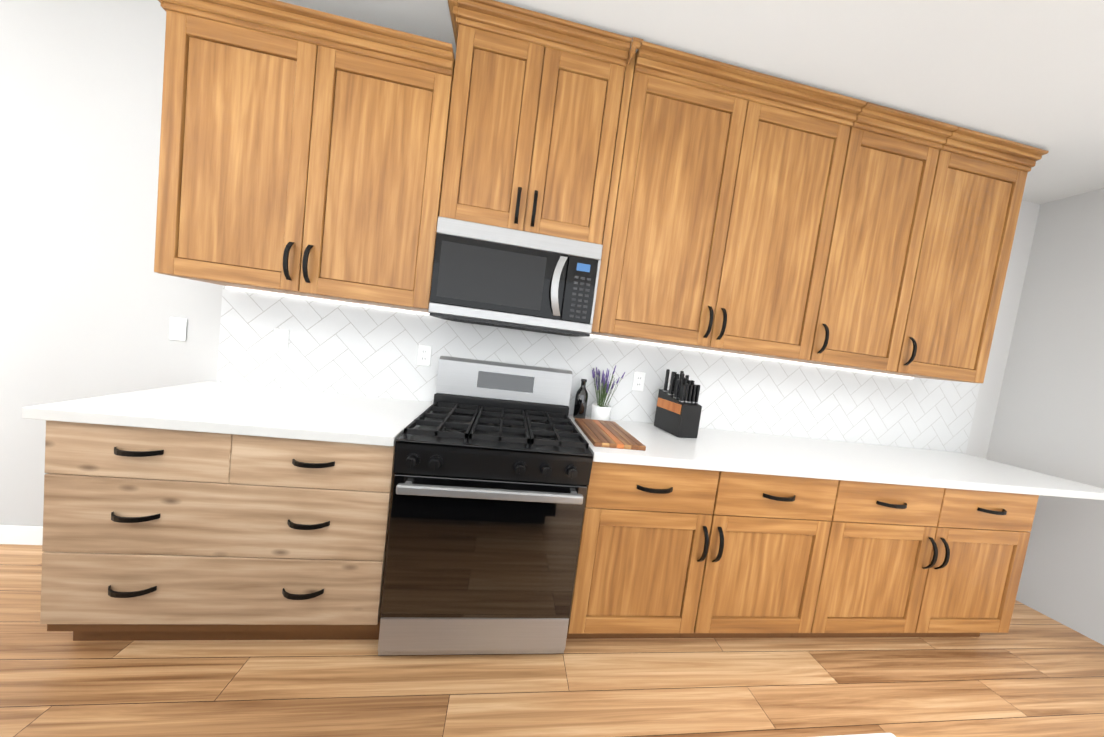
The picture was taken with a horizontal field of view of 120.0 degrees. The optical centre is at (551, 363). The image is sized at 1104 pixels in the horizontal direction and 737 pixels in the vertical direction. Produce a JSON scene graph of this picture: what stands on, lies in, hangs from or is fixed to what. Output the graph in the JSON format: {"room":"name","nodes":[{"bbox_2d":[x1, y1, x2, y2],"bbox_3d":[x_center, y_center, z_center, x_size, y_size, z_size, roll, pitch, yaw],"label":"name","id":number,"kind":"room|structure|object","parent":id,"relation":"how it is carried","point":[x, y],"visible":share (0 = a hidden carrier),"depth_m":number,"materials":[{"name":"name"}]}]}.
{"room":"kitchen","nodes":[
{"label":"kitchen","id":0,"kind":"room"},
{"bbox_2d":[0,0,1039,525],"bbox_3d":[-1.229,-0.307,1.753,9.370,2.740,0.100,7,4,-8],"label":"wall","id":1,"kind":"structure","parent":0,"point":[92,302],"depth_m":1.54,"materials":[{"name":"paint"}]},
{"bbox_2d":[0,525,42,544],"bbox_3d":[-3.864,0.717,1.427,4.070,0.095,0.013,7,4,-8],"label":"baseboard","id":2,"kind":"structure","parent":1,"relation":"attached to","point":[20,535],"depth_m":1.58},
{"bbox_2d":[169,317,186,340],"bbox_3d":[-1.898,-0.176,1.617,0.072,0.116,0.008,7,4,-8],"label":"light switch","id":3,"kind":"object","parent":1,"relation":"attached to","point":[178,326],"visible":1,"depth_m":1.61,"materials":[{"name":"white plastic"}]},
{"bbox_2d":[154,0,454,312],"bbox_3d":[-1.076,-0.872,1.476,1.149,1.103,0.392,7,4,-8],"label":"upper cabinet","id":4,"kind":"object","parent":1,"relation":"attached to","point":[302,151],"visible":0.96,"depth_m":1.34,"materials":[{"name":"brown wood"}]},
{"bbox_2d":[226,286,428,314],"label":"strip light","id":5,"kind":"object","parent":4,"relation":"attached to","point":[310,298],"depth_m":1.69,"materials":[{"name":"white plastic"}]},
{"bbox_2d":[417,344,431,365],"bbox_3d":[-0.714,-0.048,1.783,0.072,0.116,0.008,7,4,-8],"label":"electrical outlet","id":6,"kind":"object","parent":1,"relation":"attached to","point":[424,355],"visible":1,"depth_m":1.78,"materials":[{"name":"white plastic"}]},
{"bbox_2d":[439,0,642,244],"bbox_3d":[-0.095,-1.069,1.587,0.858,0.901,0.398,7,4,-8],"label":"upper cabinet","id":7,"kind":"object","parent":1,"relation":"attached to","point":[534,115],"visible":0.9,"depth_m":1.44,"materials":[{"name":"brown wood"}]},
{"bbox_2d":[428,216,602,336],"bbox_3d":[-0.177,-0.401,1.619,0.759,0.438,0.412,7,4,-8],"label":"microwave","id":8,"kind":"object","parent":7,"relation":"attached to","point":[490,275],"visible":0.98,"depth_m":1.46,"materials":[{"name":"metal"}]},
{"bbox_2d":[217,286,979,453],"bbox_3d":[0.675,0.122,1.986,4.862,0.549,0.003,7,4,-8],"label":"backsplash","id":9,"kind":"structure","parent":1,"relation":"attached to","point":[349,349],"depth_m":1.92,"materials":[{"name":"white tile"}]},
{"bbox_2d":[591,53,635,332],"bbox_3d":[0.271,-0.820,1.690,0.038,1.311,0.329,7,4,-8],"label":"cabinet filler","id":10,"kind":"object","parent":1,"relation":"attached to","point":[618,151],"visible":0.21,"depth_m":1.52,"materials":[{"name":"brown wood"}]},
{"bbox_2d":[632,372,645,390],"bbox_3d":[0.534,0.108,1.960,0.072,0.116,0.008,7,4,-8],"label":"electrical outlet","id":11,"kind":"object","parent":1,"relation":"attached to","point":[638,381],"visible":1,"depth_m":1.96,"materials":[{"name":"white plastic"}]},
{"bbox_2d":[591,41,865,359],"bbox_3d":[0.882,-0.747,1.744,1.191,1.313,0.392,7,4,-8],"label":"upper cabinet","id":12,"kind":"object","parent":1,"relation":"attached to","point":[730,177],"visible":0.98,"depth_m":1.60,"materials":[{"name":"brown wood"}]},
{"bbox_2d":[590,335,913,378],"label":"strip light","id":13,"kind":"object","parent":12,"relation":"attached to","point":[590,335],"depth_m":2.03,"materials":[{"name":"white plastic"}]},
{"bbox_2d":[765,102,957,371],"bbox_3d":[1.748,-0.646,1.866,0.562,1.313,0.392,7,4,-8],"label":"upper cabinet","id":14,"kind":"object","parent":1,"relation":"attached to","point":[889,167],"visible":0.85,"depth_m":1.74,"materials":[{"name":"brown wood"}]},
{"bbox_2d":[840,127,1048,382],"bbox_3d":[2.331,-0.577,1.949,0.616,1.313,0.392,7,4,-8],"label":"upper cabinet","id":15,"kind":"object","parent":1,"relation":"attached to","point":[977,190],"visible":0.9,"depth_m":1.82,"materials":[{"name":"brown wood"}]},
{"bbox_2d":[0,544,1103,736],"bbox_3d":[-1.012,1.307,-1.127,9.370,0.050,6.100,7,4,-8],"label":"floor","id":16,"kind":"structure","parent":0,"point":[1032,673],"depth_m":1.25,"materials":[{"name":"brown wood"}]},
{"bbox_2d":[40,420,394,640],"bbox_3d":[-1.227,0.653,1.443,1.103,0.877,0.654,7,4,-8],"label":"base cabinet","id":17,"kind":"object","parent":16,"relation":"on","point":[156,534],"visible":0.92,"depth_m":1.15,"materials":[{"name":"brown wood"}]},
{"bbox_2d":[22,381,432,445],"bbox_3d":[-1.184,0.197,1.418,1.135,0.038,0.644,7,4,-8],"label":"countertop","id":18,"kind":"structure","parent":17,"relation":"on","point":[232,408],"depth_m":1.23,"materials":[{"name":"white stone"}]},
{"bbox_2d":[378,356,592,654],"bbox_3d":[-0.282,0.611,1.536,0.752,1.186,0.694,7,4,-8],"label":"range","id":19,"kind":"object","parent":16,"relation":"on","point":[493,461],"visible":1,"depth_m":1.26,"materials":[{"name":"metal"}]},
{"bbox_2d":[566,462,719,638],"bbox_3d":[0.357,0.839,1.667,0.586,0.877,0.654,7,4,-8],"label":"base cabinet","id":20,"kind":"object","parent":16,"relation":"on","point":[644,545],"visible":0.81,"depth_m":1.38,"materials":[{"name":"brown wood"}]},
{"bbox_2d":[680,471,838,637],"bbox_3d":[0.945,0.908,1.750,0.606,0.877,0.654,7,4,-8],"label":"base cabinet","id":21,"kind":"object","parent":16,"relation":"on","point":[765,556],"visible":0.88,"depth_m":1.46,"materials":[{"name":"brown wood"}]},
{"bbox_2d":[568,415,1103,499],"bbox_3d":[1.575,0.521,1.808,2.948,0.038,0.644,7,4,-8],"label":"countertop","id":22,"kind":"structure","parent":21,"relation":"on","point":[733,451],"depth_m":1.63,"materials":[{"name":"white stone"}]},
{"bbox_2d":[573,379,587,418],"bbox_3d":[0.173,0.204,1.865,0.074,0.232,0.074,7,4,-8],"label":"oil bottle","id":23,"kind":"object","parent":22,"relation":"on","point":[580,404],"visible":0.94,"depth_m":1.84,"materials":[{"name":"black glass"}]},
{"bbox_2d":[591,365,624,420],"bbox_3d":[0.314,0.168,1.861,0.177,0.337,0.149,7,4,-8],"label":"potted plant","id":24,"kind":"object","parent":22,"relation":"on","point":[602,411],"visible":0.98,"depth_m":1.84,"materials":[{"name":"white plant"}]},
{"bbox_2d":[575,418,645,450],"bbox_3d":[0.268,0.340,1.584,0.232,0.020,0.425,7,4,-8],"label":"cutting board","id":25,"kind":"object","parent":22,"relation":"on","point":[606,434],"visible":1,"depth_m":1.50,"materials":[{"name":"brown wood"}]},
{"bbox_2d":[654,369,701,437],"bbox_3d":[0.724,0.217,1.819,0.133,0.349,0.230,6,4,-16],"label":"knife block","id":26,"kind":"object","parent":22,"relation":"on","point":[678,410],"visible":1,"depth_m":1.75,"materials":[{"name":"black wood"}]},
{"bbox_2d":[819,733,895,736],"bbox_3d":[-0.917,0.777,-0.364,2.705,0.931,1.165,7,4,-8],"label":"kitchen island","id":27,"kind":"object","parent":16,"relation":"on","point":[877,735],"visible":1,"depth_m":0.36,"materials":[{"name":"white stone"}]},
{"bbox_2d":[791,480,944,637],"bbox_3d":[1.541,0.978,1.834,0.602,0.877,0.654,7,4,-8],"label":"base cabinet","id":28,"kind":"object","parent":16,"relation":"on","point":[881,543],"visible":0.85,"depth_m":1.55,"materials":[{"name":"brown wood"}]},
{"bbox_2d":[890,488,1038,636],"bbox_3d":[2.133,1.048,1.918,0.598,0.877,0.654,7,4,-8],"label":"base cabinet","id":29,"kind":"object","parent":16,"relation":"on","point":[974,572],"visible":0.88,"depth_m":1.63,"materials":[{"name":"brown wood"}]},
{"bbox_2d":[277,0,1103,203],"bbox_3d":[-0.663,-1.456,-1.298,9.370,0.050,6.100,7,4,-8],"label":"ceiling","id":30,"kind":"structure","parent":0,"point":[1029,72],"depth_m":1.39,"materials":[{"name":"paint"}]},
{"bbox_2d":[986,188,1103,644],"bbox_3d":[3.728,0.465,-0.618,0.100,2.740,6.000,7,4,-8],"label":"wall","id":31,"kind":"structure","parent":0,"point":[1049,418],"depth_m":2.07,"materials":[{"name":"paint"}]}
]}

